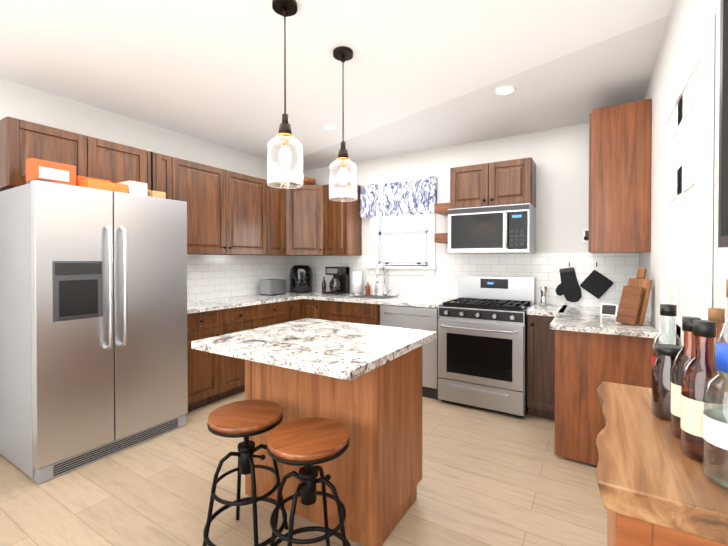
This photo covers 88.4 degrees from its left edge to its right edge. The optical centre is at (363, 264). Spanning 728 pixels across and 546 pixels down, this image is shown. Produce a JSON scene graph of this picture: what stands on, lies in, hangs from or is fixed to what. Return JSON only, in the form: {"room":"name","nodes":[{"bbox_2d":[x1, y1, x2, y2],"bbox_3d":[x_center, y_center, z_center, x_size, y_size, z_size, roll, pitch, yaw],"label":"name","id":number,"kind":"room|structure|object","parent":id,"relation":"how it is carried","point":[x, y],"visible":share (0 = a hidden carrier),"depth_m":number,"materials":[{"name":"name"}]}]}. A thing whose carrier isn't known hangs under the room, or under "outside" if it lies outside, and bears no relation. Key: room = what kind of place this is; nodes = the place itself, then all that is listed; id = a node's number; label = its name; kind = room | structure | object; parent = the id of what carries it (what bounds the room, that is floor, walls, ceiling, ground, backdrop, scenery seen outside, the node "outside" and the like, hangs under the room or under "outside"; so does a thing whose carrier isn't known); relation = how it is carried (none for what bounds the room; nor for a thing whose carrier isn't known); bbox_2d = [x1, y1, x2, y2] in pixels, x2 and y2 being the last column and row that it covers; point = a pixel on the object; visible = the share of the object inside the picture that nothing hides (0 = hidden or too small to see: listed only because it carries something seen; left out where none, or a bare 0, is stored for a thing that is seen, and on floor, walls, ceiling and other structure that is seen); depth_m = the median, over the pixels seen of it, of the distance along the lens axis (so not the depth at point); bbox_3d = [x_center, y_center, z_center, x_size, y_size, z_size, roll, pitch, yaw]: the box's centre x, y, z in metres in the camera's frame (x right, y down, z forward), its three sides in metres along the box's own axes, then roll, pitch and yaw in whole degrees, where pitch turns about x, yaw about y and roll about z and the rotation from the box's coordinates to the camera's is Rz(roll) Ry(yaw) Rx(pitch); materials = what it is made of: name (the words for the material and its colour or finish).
{"room":"kitchen","nodes":[
{"label":"kitchen","id":0,"kind":"room"},
{"bbox_2d":[0,78,296,184],"bbox_3d":[-2.376,-0.007,3.058,0.120,2.620,5.540,0,1,32],"label":"wall","id":1,"kind":"structure","parent":0,"point":[26,103],"depth_m":3.29,"materials":[{"name":"white paint"}]},
{"bbox_2d":[0,116,159,191],"bbox_3d":[-2.193,-0.740,2.918,0.328,0.450,0.965,0,1,32],"label":"upper cabinet","id":2,"kind":"object","parent":1,"relation":"attached to","point":[20,140],"depth_m":2.72,"materials":[{"name":"brown wood"}]},
{"bbox_2d":[160,154,179,199],"bbox_3d":[-1.899,-0.533,3.398,0.328,0.874,0.254,0,1,32],"label":"upper cabinet","id":3,"kind":"object","parent":1,"relation":"attached to","point":[169,166],"depth_m":3.35,"materials":[{"name":"brown wood"}]},
{"bbox_2d":[180,159,271,255],"bbox_3d":[-1.562,-0.539,3.945,0.328,0.874,1.249,0,1,32],"label":"upper cabinet","id":4,"kind":"object","parent":1,"relation":"attached to","point":[231,213],"depth_m":3.85,"materials":[{"name":"brown wood"}]},
{"bbox_2d":[187,254,297,300],"bbox_3d":[-1.505,0.133,4.355,0.006,0.485,2.180,0,1,32],"label":"backsplash","id":5,"kind":"structure","parent":1,"relation":"attached to","point":[214,276],"depth_m":4.31,"materials":[{"name":"tile"}]},
{"bbox_2d":[272,182,284,254],"bbox_3d":[-1.204,-0.544,4.527,0.328,0.874,0.361,0,1,32],"label":"upper cabinet","id":6,"kind":"object","parent":1,"relation":"attached to","point":[278,194],"depth_m":4.50,"materials":[{"name":"brown wood"}]},
{"bbox_2d":[0,391,606,545],"bbox_3d":[-0.280,1.363,2.046,4.765,0.100,5.990,0,1,32],"label":"floor","id":7,"kind":"structure","parent":0,"point":[489,478],"depth_m":2.12,"materials":[{"name":"brown wood"}]},
{"bbox_2d":[0,179,187,483],"bbox_3d":[-1.967,0.398,2.785,0.827,1.817,0.964,0,1,32],"label":"fridge","id":8,"kind":"object","parent":7,"relation":"on","point":[93,329],"visible":1,"depth_m":2.45,"materials":[{"name":"grey metal"}]},
{"bbox_2d":[26,158,165,198],"bbox_3d":[-1.891,-0.582,2.678,0.300,0.165,0.790,0,1,32],"label":"boxes","id":9,"kind":"object","parent":8,"relation":"on","point":[60,173],"visible":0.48,"depth_m":2.50,"materials":[{"name":"orange cardboard"}]},
{"bbox_2d":[187,311,226,411],"bbox_3d":[-1.692,0.859,3.470,0.618,0.880,0.476,0,1,32],"label":"base cabinet","id":10,"kind":"object","parent":7,"relation":"on","point":[207,371],"depth_m":3.35,"materials":[{"name":"brown wood"}]},
{"bbox_2d":[187,291,322,314],"bbox_3d":[-1.234,0.394,4.196,0.633,0.035,2.168,0,1,32],"label":"countertop","id":11,"kind":"structure","parent":10,"relation":"on","point":[193,307],"depth_m":3.82,"materials":[{"name":"white stone"}]},
{"bbox_2d":[260,279,285,294],"bbox_3d":[-1.123,0.278,4.621,0.180,0.187,0.270,0,1,32],"label":"toaster","id":12,"kind":"object","parent":11,"relation":"on","point":[272,286],"depth_m":4.53,"materials":[{"name":"silver metal"}]},
{"bbox_2d":[289,265,312,292],"bbox_3d":[-0.819,0.190,4.897,0.312,0.359,0.304,0,1,32],"label":"air fryer","id":13,"kind":"object","parent":11,"relation":"on","point":[300,278],"visible":1,"depth_m":4.78,"materials":[{"name":"black plastic"}]},
{"bbox_2d":[322,277,325,292],"bbox_3d":[-0.513,0.266,4.791,0.062,0.209,0.060,0,1,32],"label":"oil bottle","id":14,"kind":"object","parent":11,"relation":"on","point":[323,286],"visible":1,"depth_m":4.77,"materials":[{"name":"brown glass"}]},
{"bbox_2d":[202,400,287,545],"bbox_3d":[-0.552,1.007,1.758,0.376,0.622,0.376,0,1,14],"label":"stool","id":15,"kind":"object","parent":7,"relation":"on","point":[245,419],"visible":0.96,"depth_m":1.71,"materials":[{"name":"brown wood"}]},
{"bbox_2d":[227,303,262,396],"bbox_3d":[-1.479,0.856,3.817,0.618,0.880,0.582,0,1,32],"label":"base cabinet","id":16,"kind":"object","parent":7,"relation":"on","point":[239,319],"depth_m":3.66,"materials":[{"name":"brown wood"}]},
{"bbox_2d":[263,303,282,326],"bbox_3d":[-1.242,0.852,4.201,0.618,0.880,0.564,0,1,32],"label":"base cabinet","id":17,"kind":"object","parent":7,"relation":"on","point":[272,312],"depth_m":4.03,"materials":[{"name":"brown wood"}]},
{"bbox_2d":[283,299,302,322],"bbox_3d":[-1.048,0.849,4.467,0.671,0.880,0.321,0,1,32],"label":"base cabinet","id":18,"kind":"object","parent":7,"relation":"on","point":[292,308],"depth_m":4.30,"materials":[{"name":"brown wood"}]},
{"bbox_2d":[266,417,350,545],"bbox_3d":[-0.228,1.009,1.541,0.376,0.622,0.376,0,1,-26],"label":"stool","id":19,"kind":"object","parent":7,"relation":"on","point":[308,443],"visible":1,"depth_m":1.51,"materials":[{"name":"brown wood"}]},
{"bbox_2d":[191,318,436,545],"bbox_3d":[-0.230,0.853,2.051,0.980,0.920,0.910,0,1,32],"label":"kitchen island","id":20,"kind":"object","parent":7,"relation":"on","point":[362,383],"visible":0.83,"depth_m":1.83,"materials":[{"name":"brown wood"}]},
{"bbox_2d":[303,299,326,319],"bbox_3d":[-0.444,0.848,4.593,0.371,0.880,0.672,0,1,32],"label":"base cabinet","id":21,"kind":"object","parent":7,"relation":"on","point":[312,308],"depth_m":4.34,"materials":[{"name":"brown wood"}]},
{"bbox_2d":[327,303,382,325],"bbox_3d":[-0.034,0.850,4.372,0.828,0.880,0.619,0,1,32],"label":"base cabinet","id":22,"kind":"object","parent":7,"relation":"on","point":[361,313],"depth_m":4.04,"materials":[{"name":"brown wood"}]},
{"bbox_2d":[303,293,453,306],"bbox_3d":[0.153,0.394,4.243,1.680,0.035,0.634,0,1,32],"label":"countertop","id":23,"kind":"structure","parent":22,"relation":"on","point":[412,301],"depth_m":4.06,"materials":[{"name":"white stone"}]},
{"bbox_2d":[325,267,348,294],"bbox_3d":[-0.344,0.202,4.685,0.200,0.339,0.282,0,1,32],"label":"coffee maker","id":24,"kind":"object","parent":23,"relation":"on","point":[339,283],"visible":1,"depth_m":4.63,"materials":[{"name":"black plastic"}]},
{"bbox_2d":[352,268,362,294],"bbox_3d":[-0.080,0.212,4.618,0.140,0.318,0.140,0,1,32],"label":"paper towel","id":25,"kind":"object","parent":23,"relation":"on","point":[357,282],"visible":1,"depth_m":4.57,"materials":[{"name":"white paper"}]},
{"bbox_2d":[365,281,375,294],"bbox_3d":[0.079,0.288,4.566,0.126,0.169,0.074,0,1,32],"label":"soap bottles","id":26,"kind":"object","parent":23,"relation":"on","point":[367,288],"visible":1,"depth_m":4.55,"materials":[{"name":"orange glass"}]},
{"bbox_2d":[376,264,397,295],"bbox_3d":[0.267,0.185,4.349,0.199,0.376,0.232,0,1,32],"label":"faucet","id":27,"kind":"object","parent":23,"relation":"on","point":[385,292],"visible":1,"depth_m":4.43,"materials":[{"name":"silver metal"}]},
{"bbox_2d":[380,305,438,399],"bbox_3d":[0.580,0.857,3.960,0.630,0.875,0.661,0,1,32],"label":"dishwasher","id":28,"kind":"object","parent":7,"relation":"on","point":[417,318],"visible":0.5,"depth_m":3.62,"materials":[{"name":"grey metal"}]},
{"bbox_2d":[438,276,534,417],"bbox_3d":[1.165,0.713,3.554,0.752,1.170,0.731,0,1,32],"label":"stove","id":29,"kind":"object","parent":7,"relation":"on","point":[482,339],"visible":0.96,"depth_m":3.32,"materials":[{"name":"silver metal"}]},
{"bbox_2d":[526,311,550,417],"bbox_3d":[1.633,0.860,3.324,0.261,0.880,0.580,0,1,32],"label":"base cabinet","id":30,"kind":"object","parent":7,"relation":"on","point":[537,324],"depth_m":3.11,"materials":[{"name":"brown wood"}]},
{"bbox_2d":[527,304,562,314],"bbox_3d":[1.631,0.403,3.311,0.274,0.035,0.595,0,1,32],"label":"countertop","id":31,"kind":"structure","parent":30,"relation":"on","point":[536,309],"depth_m":3.19,"materials":[{"name":"white stone"}]},
{"bbox_2d":[540,286,546,305],"bbox_3d":[1.659,0.294,3.455,0.054,0.179,0.054,0,1,32],"label":"grinder","id":32,"kind":"object","parent":31,"relation":"on","point":[543,291],"visible":1,"depth_m":3.44,"materials":[{"name":"silver metal"}]},
{"bbox_2d":[543,315,657,464],"bbox_3d":[1.803,0.865,2.879,0.591,0.880,1.158,0,1,32],"label":"base cabinet","id":33,"kind":"object","parent":7,"relation":"on","point":[577,356],"depth_m":2.43,"materials":[{"name":"brown wood"}]},
{"bbox_2d":[551,305,658,338],"bbox_3d":[1.792,0.408,2.840,0.574,0.035,1.230,0,1,32],"label":"countertop","id":34,"kind":"structure","parent":33,"relation":"on","point":[568,318],"depth_m":2.44,"materials":[{"name":"white stone"}]},
{"bbox_2d":[600,303,617,316],"bbox_3d":[1.843,0.344,2.814,0.014,0.090,0.110,18,-11,-37],"label":"photo","id":35,"kind":"object","parent":34,"relation":"on","point":[609,310],"visible":0.93,"depth_m":2.81,"materials":[{"name":"white plastic"}]},
{"bbox_2d":[616,286,643,325],"bbox_3d":[1.742,0.268,2.455,0.018,0.250,0.160,13,0,-3],"label":"cutting boards","id":36,"kind":"object","parent":34,"relation":"on","point":[629,305],"visible":0.96,"depth_m":2.44,"materials":[{"name":"brown wood"}]},
{"bbox_2d":[627,268,652,325],"bbox_3d":[1.793,0.209,2.458,0.022,0.370,0.180,12,0,-3],"label":"cutting boards","id":37,"kind":"object","parent":34,"relation":"on","point":[641,281],"visible":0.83,"depth_m":2.39,"materials":[{"name":"brown wood"}]},
{"bbox_2d":[596,381,727,545],"bbox_3d":[0.732,0.857,0.884,0.321,0.935,0.670,0,1,32],"label":"console","id":38,"kind":"object","parent":7,"relation":"on","point":[656,486],"visible":0.92,"depth_m":0.68,"materials":[{"name":"brown wood"}]},
{"bbox_2d":[651,279,727,489],"bbox_3d":[0.756,0.212,0.808,0.185,0.355,0.554,0,1,32],"label":"bottles","id":39,"kind":"object","parent":38,"relation":"on","point":[689,394],"visible":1,"depth_m":0.75,"materials":[{"name":"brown glass"}]},
{"bbox_2d":[0,0,673,170],"bbox_3d":[-0.398,-1.340,1.828,4.765,0.170,5.540,0,1,32],"label":"ceiling","id":40,"kind":"structure","parent":0,"point":[422,75],"depth_m":2.46,"materials":[{"name":"white paint"}]},
{"bbox_2d":[267,0,302,188],"bbox_3d":[-0.396,-0.851,1.879,0.180,0.908,0.180,0,1,32],"label":"pendant light","id":41,"kind":"object","parent":40,"relation":"hanging from","point":[285,8],"visible":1,"depth_m":1.86,"materials":[{"name":"clear glass"}]},
{"bbox_2d":[322,124,337,129],"bbox_3d":[-0.326,-1.318,3.592,0.150,0.020,0.150,0,1,32],"label":"recessed light","id":42,"kind":"object","parent":40,"relation":"in","point":[329,126],"visible":0.96,"depth_m":3.58,"materials":[{"name":"white"}]},
{"bbox_2d":[329,46,357,201],"bbox_3d":[-0.129,-0.855,2.313,0.180,0.908,0.180,0,1,32],"label":"pendant light","id":43,"kind":"object","parent":40,"relation":"hanging from","point":[342,54],"visible":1,"depth_m":2.29,"materials":[{"name":"clear glass"}]},
{"bbox_2d":[495,85,515,94],"bbox_3d":[1.065,-1.310,2.818,0.150,0.020,0.150,0,1,32],"label":"recessed light","id":44,"kind":"object","parent":40,"relation":"in","point":[505,90],"visible":1,"depth_m":2.82,"materials":[{"name":"white"}]},
{"bbox_2d":[298,123,589,303],"bbox_3d":[0.744,-0.019,4.300,3.895,2.620,0.155,0,1,32],"label":"wall","id":45,"kind":"structure","parent":0,"point":[438,163],"depth_m":3.66,"materials":[{"name":"white paint"}]},
{"bbox_2d":[271,182,361,255],"bbox_3d":[-0.636,-0.546,4.744,1.068,0.874,0.593,0,1,32],"label":"upper cabinet","id":46,"kind":"object","parent":45,"relation":"attached to","point":[318,222],"visible":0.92,"depth_m":4.62,"materials":[{"name":"brown wood"}]},
{"bbox_2d":[289,177,315,184],"bbox_3d":[-0.806,-1.044,4.876,0.360,0.115,0.360,0,1,32],"label":"bowl","id":47,"kind":"object","parent":46,"relation":"on","point":[309,181],"visible":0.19,"depth_m":4.75,"materials":[{"name":"brown wood"}]},
{"bbox_2d":[367,176,436,275],"bbox_3d":[0.459,-0.428,4.456,0.890,1.115,0.180,0,1,32],"label":"window","id":48,"kind":"structure","parent":45,"relation":"in","point":[377,232],"depth_m":4.44,"materials":[{"name":"white wood"}]},
{"bbox_2d":[360,177,436,218],"bbox_3d":[0.377,-0.759,4.398,0.981,0.402,0.076,0,1,32],"label":"valance curtain","id":49,"kind":"object","parent":48,"relation":"attached to","point":[411,197],"visible":1,"depth_m":4.36,"materials":[{"name":"fabric"}]},
{"bbox_2d":[434,203,449,243],"bbox_3d":[0.885,-0.428,3.987,0.178,0.405,0.288,0,1,32],"label":"corner shelf","id":50,"kind":"object","parent":45,"relation":"attached to","point":[441,209],"visible":0.48,"depth_m":3.88,"materials":[{"name":"brown wood"}]},
{"bbox_2d":[298,253,638,307],"bbox_3d":[0.714,0.134,4.246,3.888,0.485,0.041,0,1,32],"label":"backsplash","id":51,"kind":"structure","parent":45,"relation":"attached to","point":[618,270],"depth_m":3.85,"materials":[{"name":"tile"}]},
{"bbox_2d":[450,157,535,208],"bbox_3d":[1.268,-0.763,3.707,0.760,0.420,0.360,0,1,32],"label":"upper cabinet","id":52,"kind":"object","parent":45,"relation":"attached to","point":[509,182],"visible":0.98,"depth_m":3.56,"materials":[{"name":"brown wood"}]},
{"bbox_2d":[448,203,535,253],"bbox_3d":[1.243,-0.328,3.671,0.754,0.440,0.450,0,1,32],"label":"microwave","id":53,"kind":"object","parent":52,"relation":"attached to","point":[498,229],"visible":1,"depth_m":3.50,"materials":[{"name":"silver metal"}]},
{"bbox_2d":[583,229,588,241],"bbox_3d":[2.038,-0.260,3.399,0.080,0.120,0.006,0,1,32],"label":"electrical outlet","id":54,"kind":"object","parent":45,"relation":"attached to","point":[584,230],"visible":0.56,"depth_m":3.41,"materials":[{"name":"white plastic"}]},
{"bbox_2d":[639,0,727,343],"bbox_3d":[1.312,0.016,0.789,0.750,2.620,5.540,0,1,32],"label":"wall","id":55,"kind":"structure","parent":0,"point":[686,19],"depth_m":1.81,"materials":[{"name":"white paint"}]},
{"bbox_2d":[584,99,651,252],"bbox_3d":[1.986,-0.607,2.976,0.395,1.042,0.778,0,1,32],"label":"upper cabinet","id":56,"kind":"object","parent":55,"relation":"attached to","point":[619,178],"visible":1,"depth_m":2.63,"materials":[{"name":"brown wood"}]},
{"bbox_2d":[659,13,714,344],"bbox_3d":[1.358,0.252,1.649,0.065,2.130,0.990,0,1,32],"label":"door","id":57,"kind":"structure","parent":55,"relation":"in","point":[686,200],"depth_m":1.47,"materials":[{"name":"white"}]},
{"bbox_2d":[718,0,727,247],"bbox_3d":[0.843,-0.539,0.767,0.026,0.990,0.680,0,1,32],"label":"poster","id":58,"kind":"object","parent":55,"relation":"attached to","point":[723,176],"visible":1,"depth_m":1.04,"materials":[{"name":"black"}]},
{"bbox_3d":[1.996,0.003,3.415,0.223,0.043,0.029,0,1,32],"label":"hook","id":59,"kind":"object","parent":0,"visible":0},
{"bbox_2d":[555,267,581,301],"bbox_3d":[1.887,0.198,3.477,0.209,0.320,0.032,-11,-5,31],"label":"oven mitt","id":60,"kind":"object","parent":59,"relation":"hanging from","point":[568,288],"visible":0.98,"depth_m":3.45,"materials":[{"name":"grey fabric"}]},
{"bbox_2d":[580,270,612,298],"bbox_3d":[2.085,0.180,3.355,0.190,0.190,0.024,43,21,24],"label":"pot holder","id":61,"kind":"object","parent":59,"relation":"hanging from","point":[596,284],"visible":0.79,"depth_m":3.35,"materials":[{"name":"grey fabric"}]},
{"label":"outside","id":62,"kind":"structure","parent":0,"visible":0},
{"bbox_2d":[382,212,426,261],"bbox_3d":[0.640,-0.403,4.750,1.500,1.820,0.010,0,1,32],"label":"window","id":63,"kind":"structure","parent":62,"point":[405,248],"depth_m":4.82,"materials":[{"name":"white glass"}]}
]}

